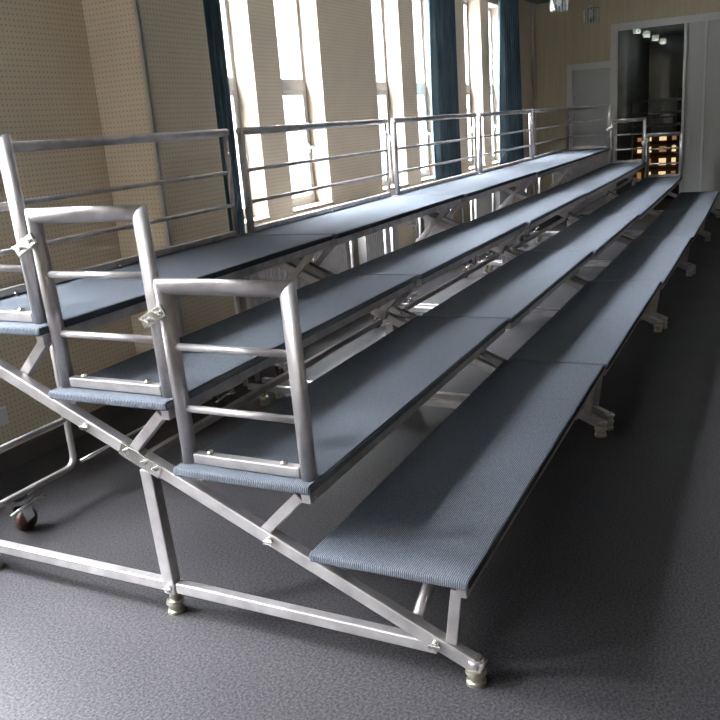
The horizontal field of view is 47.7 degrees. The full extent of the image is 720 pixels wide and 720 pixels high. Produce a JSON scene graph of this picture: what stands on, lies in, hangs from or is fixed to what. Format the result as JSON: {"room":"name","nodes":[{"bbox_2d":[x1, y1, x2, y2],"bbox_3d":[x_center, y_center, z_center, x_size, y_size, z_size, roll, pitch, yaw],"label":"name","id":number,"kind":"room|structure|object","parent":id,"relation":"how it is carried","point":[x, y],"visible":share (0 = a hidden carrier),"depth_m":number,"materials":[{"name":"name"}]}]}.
{"room":"music room","nodes":[
{"label":"music room","id":0,"kind":"room"},
{"bbox_2d":[82,0,242,405],"bbox_3d":[-1.121,-1.250,4.645,0.363,3.020,0.565,4,18,26],"label":"wall column","id":1,"kind":"structure","parent":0,"point":[175,34],"depth_m":4.46,"materials":[{"name":"beige paint"}]},
{"bbox_2d":[132,0,184,337],"bbox_3d":[-1.087,-1.162,4.329,0.026,3.020,0.025,4,18,26],"label":"trim","id":2,"kind":"structure","parent":1,"relation":"attached to","point":[136,3],"depth_m":4.30,"materials":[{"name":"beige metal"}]},
{"bbox_2d":[0,0,536,452],"bbox_3d":[-1.163,-1.417,5.237,0.260,3.020,17.100,4,18,26],"label":"wall","id":3,"kind":"structure","parent":0,"point":[48,91],"depth_m":4.53,"materials":[{"name":"beige paint"}]},
{"bbox_2d":[0,406,8,426],"bbox_3d":[-1.771,0.291,3.940,0.016,0.090,0.160,4,18,26],"label":"wall socket","id":4,"kind":"object","parent":3,"relation":"attached to","point":[4,420],"visible":1,"depth_m":3.98,"materials":[{"name":"white plastic"}]},
{"bbox_2d":[0,405,136,474],"bbox_3d":[-1.025,0.048,5.404,0.012,0.100,16.690,4,18,26],"label":"baseboard","id":5,"kind":"structure","parent":3,"relation":"attached to","point":[20,454],"depth_m":4.23,"materials":[{"name":"grey"}]},
{"bbox_2d":[220,0,270,224],"bbox_3d":[-0.959,-1.899,5.519,0.235,1.960,0.590,4,18,26],"label":"window","id":6,"kind":"structure","parent":3,"relation":"in","point":[235,17],"depth_m":5.77,"materials":[{"name":"grey glass"}]},
{"bbox_2d":[239,256,306,311],"bbox_3d":[-0.666,-0.514,5.814,0.220,0.700,0.820,4,18,26],"label":"radiator","id":7,"kind":"object","parent":3,"relation":"attached to","point":[273,273],"visible":0.02,"depth_m":5.61,"materials":[{"name":"white metal"}]},
{"bbox_2d":[273,0,333,212],"bbox_3d":[-0.535,-2.165,6.332,0.235,1.960,0.640,4,18,26],"label":"window","id":8,"kind":"structure","parent":3,"relation":"in","point":[307,85],"depth_m":6.60,"materials":[{"name":"grey"}]},
{"bbox_2d":[306,241,348,284],"bbox_3d":[-0.316,-0.734,6.486,0.220,0.700,0.600,4,18,26],"label":"radiator","id":9,"kind":"object","parent":3,"relation":"attached to","point":[337,261],"visible":0.09,"depth_m":6.49,"materials":[{"name":"white metal"}]},
{"bbox_2d":[358,226,396,264],"bbox_3d":[0.102,-0.996,7.287,0.220,0.700,0.680,4,18,26],"label":"radiator","id":10,"kind":"object","parent":3,"relation":"attached to","point":[371,246],"visible":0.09,"depth_m":7.08,"materials":[{"name":"white metal"}]},
{"bbox_2d":[371,0,408,191],"bbox_3d":[0.189,-2.619,7.720,0.235,1.960,0.600,4,18,26],"label":"window","id":11,"kind":"structure","parent":3,"relation":"in","point":[390,87],"depth_m":7.93,"materials":[{"name":"grey glass"}]},
{"bbox_2d":[396,225,398,249],"bbox_3d":[0.323,-1.149,7.849,0.095,0.850,0.060,4,18,26],"label":"pipe","id":12,"kind":"object","parent":3,"relation":"attached to","point":[396,225],"visible":0.15,"depth_m":7.81,"materials":[{"name":"grey metal"}]},
{"bbox_2d":[408,218,417,239],"bbox_3d":[0.545,-1.288,8.275,0.095,0.850,0.060,4,18,26],"label":"pipe","id":13,"kind":"object","parent":3,"relation":"attached to","point":[415,223],"visible":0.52,"depth_m":8.23,"materials":[{"name":"silver metal"}]},
{"bbox_2d":[412,0,433,181],"bbox_3d":[0.622,-2.891,8.551,0.235,1.960,0.650,4,18,26],"label":"window","id":14,"kind":"structure","parent":3,"relation":"in","point":[421,8],"depth_m":8.79,"materials":[{"name":"grey glass"}]},
{"bbox_2d":[424,206,454,237],"bbox_3d":[0.781,-1.422,8.590,0.220,0.700,0.740,4,18,26],"label":"radiator","id":15,"kind":"object","parent":3,"relation":"attached to","point":[436,229],"visible":0.03,"depth_m":8.34,"materials":[{"name":"white metal"}]},
{"bbox_2d":[459,204,464,222],"bbox_3d":[1.167,-1.678,9.467,0.095,0.850,0.060,4,18,26],"label":"pipe","id":16,"kind":"object","parent":3,"relation":"attached to","point":[462,206],"visible":0.37,"depth_m":9.43,"materials":[{"name":"grey metal"}]},
{"bbox_2d":[463,0,485,170],"bbox_3d":[1.284,-3.306,9.819,0.235,1.960,0.610,4,18,26],"label":"window","id":17,"kind":"structure","parent":3,"relation":"in","point":[471,8],"depth_m":10.00,"materials":[{"name":"grey"}]},
{"bbox_2d":[473,194,491,218],"bbox_3d":[1.419,-1.822,9.812,0.220,0.700,0.730,4,18,26],"label":"radiator","id":18,"kind":"object","parent":3,"relation":"attached to","point":[484,203],"visible":0.09,"depth_m":9.68,"materials":[{"name":"white metal"}]},
{"bbox_2d":[488,2,498,164],"bbox_3d":[1.695,-3.563,10.607,0.235,1.960,0.620,4,18,26],"label":"window","id":19,"kind":"structure","parent":3,"relation":"in","point":[492,8],"depth_m":10.81,"materials":[{"name":"grey"}]},
{"bbox_2d":[495,190,515,210],"bbox_3d":[1.816,-2.071,10.574,0.220,0.700,0.740,4,18,26],"label":"radiator","id":20,"kind":"object","parent":3,"relation":"attached to","point":[501,196],"visible":0.06,"depth_m":10.27,"materials":[{"name":"white metal"}]},
{"bbox_2d":[531,3,536,194],"bbox_3d":[2.597,-3.685,12.134,0.030,3.020,0.050,4,18,26],"label":"trim","id":21,"kind":"structure","parent":3,"relation":"attached to","point":[532,4],"depth_m":11.97,"materials":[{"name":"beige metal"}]},
{"bbox_2d":[0,178,719,719],"bbox_3d":[4.159,-0.981,7.889,7.630,0.064,26.100,4,18,26],"label":"floor","id":22,"kind":"structure","parent":0,"point":[600,599],"depth_m":2.80,"materials":[{"name":"grey carpet"}]},
{"bbox_2d":[0,235,607,688],"bbox_3d":[-0.209,0.107,3.389,2.087,0.977,2.003,4,18,26],"label":"choral riser","id":23,"kind":"object","parent":22,"relation":"on","point":[441,515],"visible":0.96,"depth_m":2.81,"materials":[{"name":"blue carpet"}]},
{"bbox_2d":[0,133,46,323],"bbox_3d":[-1.294,-0.419,2.668,0.576,0.592,0.047,4,20,26],"label":"guard rail","id":24,"kind":"object","parent":23,"relation":"on","point":[16,206],"visible":0.94,"depth_m":2.54,"materials":[{"name":"metal"}]},
{"bbox_2d":[11,204,172,397],"bbox_3d":[-0.821,-0.175,2.484,0.523,0.578,0.076,4,20,26],"label":"guard rail","id":25,"kind":"object","parent":23,"relation":"on","point":[36,239],"visible":0.98,"depth_m":2.47,"materials":[{"name":"metal"}]},
{"bbox_2d":[0,129,238,297],"bbox_3d":[-1.111,-0.693,3.606,0.061,0.574,1.942,4,18,26],"label":"guard rail","id":26,"kind":"object","parent":23,"relation":"on","point":[52,144],"visible":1,"depth_m":3.71,"materials":[{"name":"metal"}]},
{"bbox_2d":[138,278,317,481],"bbox_3d":[-0.388,0.054,2.333,0.523,0.578,0.076,4,20,26],"label":"guard rail","id":27,"kind":"object","parent":23,"relation":"on","point":[286,290],"visible":1,"depth_m":2.31,"materials":[{"name":"metal"}]},
{"bbox_2d":[468,653,483,669],"bbox_3d":[0.319,0.832,2.247,0.048,0.022,0.048,4,18,26],"label":"socket","id":28,"kind":"object","parent":23,"relation":"attached to","point":[475,660],"depth_m":2.23,"materials":[{"name":"metal"}]},
{"bbox_2d":[597,419,605,425],"bbox_3d":[1.148,0.298,3.884,0.048,0.022,0.048,4,18,26],"label":"socket","id":29,"kind":"object","parent":23,"relation":"attached to","point":[600,422],"depth_m":3.86,"materials":[{"name":"metal"}]},
{"bbox_2d":[240,194,662,430],"bbox_3d":[0.690,-0.458,5.114,2.087,0.977,2.003,4,18,26],"label":"choral riser","id":30,"kind":"object","parent":22,"relation":"on","point":[593,327],"visible":0.66,"depth_m":4.76,"materials":[{"name":"blue carpet"}]},
{"bbox_2d":[235,119,390,232],"bbox_3d":[-0.209,-1.259,5.337,0.062,0.574,1.942,4,18,26],"label":"guard rail","id":31,"kind":"object","parent":30,"relation":"on","point":[240,132],"visible":1,"depth_m":5.01,"materials":[{"name":"metal"}]},
{"bbox_2d":[604,412,612,418],"bbox_3d":[1.208,0.269,3.969,0.048,0.022,0.048,4,18,26],"label":"socket","id":32,"kind":"object","parent":30,"relation":"attached to","point":[607,415],"depth_m":3.95,"materials":[{"name":"metal"}]},
{"bbox_2d":[390,172,692,328],"bbox_3d":[1.597,-1.018,6.823,2.087,0.977,2.003,4,18,26],"label":"choral riser","id":33,"kind":"object","parent":22,"relation":"on","point":[644,258],"visible":0.55,"depth_m":6.54,"materials":[{"name":"blue carpet"}]},
{"bbox_2d":[390,113,476,194],"bbox_3d":[0.698,-1.819,7.046,0.062,0.574,1.942,4,18,26],"label":"guard rail","id":34,"kind":"object","parent":33,"relation":"on","point":[393,121],"visible":1,"depth_m":6.74,"materials":[{"name":"metal"}]},
{"bbox_2d":[474,157,710,273],"bbox_3d":[2.495,-1.577,8.532,2.087,0.977,2.003,4,18,26],"label":"choral riser","id":35,"kind":"object","parent":22,"relation":"on","point":[671,223],"visible":0.51,"depth_m":8.33,"materials":[{"name":"blue carpet"}]},
{"bbox_2d":[477,110,532,173],"bbox_3d":[1.595,-2.377,8.752,0.062,0.574,1.942,4,18,26],"label":"guard rail","id":36,"kind":"object","parent":35,"relation":"on","point":[483,114],"visible":0.99,"depth_m":8.45,"materials":[{"name":"metal"}]},
{"bbox_2d":[528,148,719,240],"bbox_3d":[3.364,-2.137,10.252,2.087,0.977,2.003,4,18,26],"label":"choral riser","id":37,"kind":"object","parent":22,"relation":"on","point":[683,200],"visible":0.42,"depth_m":10.12,"materials":[{"name":"blue carpet"}]},
{"bbox_2d":[531,107,568,159],"bbox_3d":[2.461,-2.936,10.466,0.061,0.574,1.942,4,18,26],"label":"guard rail","id":38,"kind":"object","parent":37,"relation":"on","point":[565,109],"visible":0.94,"depth_m":10.33,"materials":[{"name":"metal"}]},
{"bbox_2d":[567,104,610,149],"bbox_3d":[3.128,-3.196,11.186,0.602,0.578,0.047,4,18,26],"label":"guard rail","id":39,"kind":"object","parent":37,"relation":"on","point":[608,106],"visible":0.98,"depth_m":11.14,"materials":[{"name":"metal"}]},
{"bbox_2d":[606,117,646,163],"bbox_3d":[3.589,-2.960,11.005,0.523,0.578,0.076,4,18,26],"label":"guard rail","id":40,"kind":"object","parent":37,"relation":"on","point":[644,119],"visible":1,"depth_m":10.99,"materials":[{"name":"metal"}]},
{"bbox_2d":[642,131,683,177],"bbox_3d":[4.022,-2.731,10.855,0.523,0.578,0.076,4,18,26],"label":"guard rail","id":41,"kind":"object","parent":37,"relation":"on","point":[647,141],"visible":1,"depth_m":10.84,"materials":[{"name":"metal"}]},
{"bbox_2d":[632,134,679,198],"bbox_3d":[4.987,-3.183,13.342,0.944,1.042,0.350,4,18,26],"label":"shelf unit","id":42,"kind":"object","parent":22,"relation":"on","point":[664,155],"visible":0.44,"depth_m":13.37,"materials":[{"name":"brown wood"}]},
{"bbox_2d":[651,116,675,132],"bbox_3d":[4.902,-3.796,13.156,0.340,0.247,0.300,4,18,26],"label":"case","id":43,"kind":"object","parent":42,"relation":"on","point":[671,119],"visible":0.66,"depth_m":13.03,"materials":[{"name":"grey"}]},
{"bbox_2d":[630,98,681,186],"bbox_3d":[5.752,-3.298,12.583,3.050,1.568,0.044,4,18,26],"label":"rail","id":44,"kind":"object","parent":22,"relation":"on","point":[632,103],"visible":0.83,"depth_m":12.98,"materials":[{"name":"metal"}]},
{"bbox_2d":[677,88,681,131],"bbox_3d":[5.487,-3.614,13.468,0.450,1.715,0.350,4,18,26],"label":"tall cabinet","id":45,"kind":"object","parent":22,"relation":"on","point":[679,103],"visible":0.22,"depth_m":13.26,"materials":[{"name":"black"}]},
{"bbox_2d":[523,0,684,37],"bbox_3d":[3.976,-3.917,6.906,7.830,0.100,26.300,4,18,26],"label":"ceiling","id":46,"kind":"structure","parent":0,"point":[676,29],"depth_m":17.42,"materials":[{"name":"grey paint"}]},
{"bbox_2d":[203,0,244,234],"bbox_3d":[-0.924,-1.847,5.183,0.066,2.120,0.260,4,18,26],"label":"curtain","id":47,"kind":"object","parent":46,"relation":"hanging from","point":[212,8],"visible":0.57,"depth_m":5.25,"materials":[{"name":"blue fabric"}]},
{"bbox_2d":[427,0,461,180],"bbox_3d":[0.915,-3.003,8.719,0.086,2.120,0.720,4,18,26],"label":"curtain","id":48,"kind":"object","parent":46,"relation":"hanging from","point":[441,13],"visible":0.91,"depth_m":8.65,"materials":[{"name":"blue fabric"}]},
{"bbox_2d":[498,0,523,164],"bbox_3d":[2.016,-3.694,10.831,0.096,2.120,1.000,4,18,26],"label":"curtain","id":49,"kind":"object","parent":46,"relation":"hanging from","point":[509,67],"visible":0.94,"depth_m":10.66,"materials":[{"name":"blue fabric"}]},
{"bbox_2d":[550,0,567,11],"bbox_3d":[2.295,-4.238,9.381,0.224,0.400,0.224,4,18,26],"label":"pendant lamp","id":50,"kind":"object","parent":46,"relation":"hanging from","point":[559,2],"visible":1,"depth_m":9.38,"materials":[{"name":"silver metal"}]},
{"bbox_2d":[582,2,599,22],"bbox_3d":[3.094,-4.739,10.914,0.224,0.400,0.224,4,18,26],"label":"pendant lamp","id":51,"kind":"object","parent":46,"relation":"hanging from","point":[591,7],"visible":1,"depth_m":10.89,"materials":[{"name":"silver metal"}]},
{"bbox_2d":[643,28,649,37],"bbox_3d":[5.399,-6.235,15.328,0.139,0.300,0.139,4,18,26],"label":"pendant lamp","id":52,"kind":"object","parent":46,"relation":"hanging from","point":[646,31],"visible":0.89,"depth_m":15.32,"materials":[{"name":"silver metal"}]},
{"bbox_2d":[652,27,658,40],"bbox_3d":[5.932,-6.569,16.350,0.139,0.300,0.139,4,18,26],"label":"pendant lamp","id":53,"kind":"object","parent":46,"relation":"hanging from","point":[653,36],"visible":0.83,"depth_m":16.36,"materials":[{"name":"white glass"}]},
{"bbox_2d":[660,29,665,43],"bbox_3d":[6.465,-6.904,17.372,0.139,0.300,0.139,4,18,26],"label":"pendant lamp","id":54,"kind":"object","parent":46,"relation":"hanging from","point":[662,39],"visible":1,"depth_m":17.36,"materials":[{"name":"white glass"}]},
{"bbox_2d":[535,0,719,193],"bbox_3d":[5.829,-3.546,10.788,7.540,3.020,0.150,4,18,26],"label":"wall","id":55,"kind":"structure","parent":0,"point":[562,39],"depth_m":11.79,"materials":[{"name":"beige paper"}]},
{"bbox_2d":[573,67,609,211],"bbox_3d":[3.437,-3.242,12.093,0.540,2.050,0.040,4,18,26],"label":"door","id":56,"kind":"structure","parent":55,"relation":"in","point":[590,86],"depth_m":11.98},
{"bbox_2d":[567,12,719,193],"bbox_3d":[4.844,-3.402,11.278,3.920,2.620,0.090,4,18,26],"label":"trim","id":57,"kind":"structure","parent":55,"relation":"attached to","point":[615,28],"depth_m":11.63,"materials":[{"name":"grey"}]},
{"bbox_2d":[679,23,687,192],"bbox_3d":[4.151,-3.407,11.644,0.915,2.530,0.060,4,18,26],"label":"window","id":58,"kind":"structure","parent":55,"relation":"in","point":[686,24],"depth_m":11.30,"materials":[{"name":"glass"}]},
{"bbox_2d":[682,20,707,191],"bbox_3d":[4.674,-3.378,11.385,0.255,2.520,0.072,4,18,26],"label":"door","id":59,"kind":"structure","parent":55,"relation":"in","point":[697,35],"depth_m":11.33,"materials":[{"name":"grey"}]},
{"bbox_2d":[701,19,719,208],"bbox_3d":[5.653,-3.309,10.881,1.950,2.520,0.080,4,18,26],"label":"door","id":60,"kind":"structure","parent":55,"relation":"in","point":[710,160],"depth_m":11.27,"materials":[{"name":"grey"}]},
{"bbox_2d":[617,30,683,182],"bbox_3d":[6.796,-4.883,15.189,4.100,3.020,8.950,4,18,26],"label":"wall","id":61,"kind":"structure","parent":0,"point":[648,69],"depth_m":19.08,"materials":[{"name":"grey paint"}]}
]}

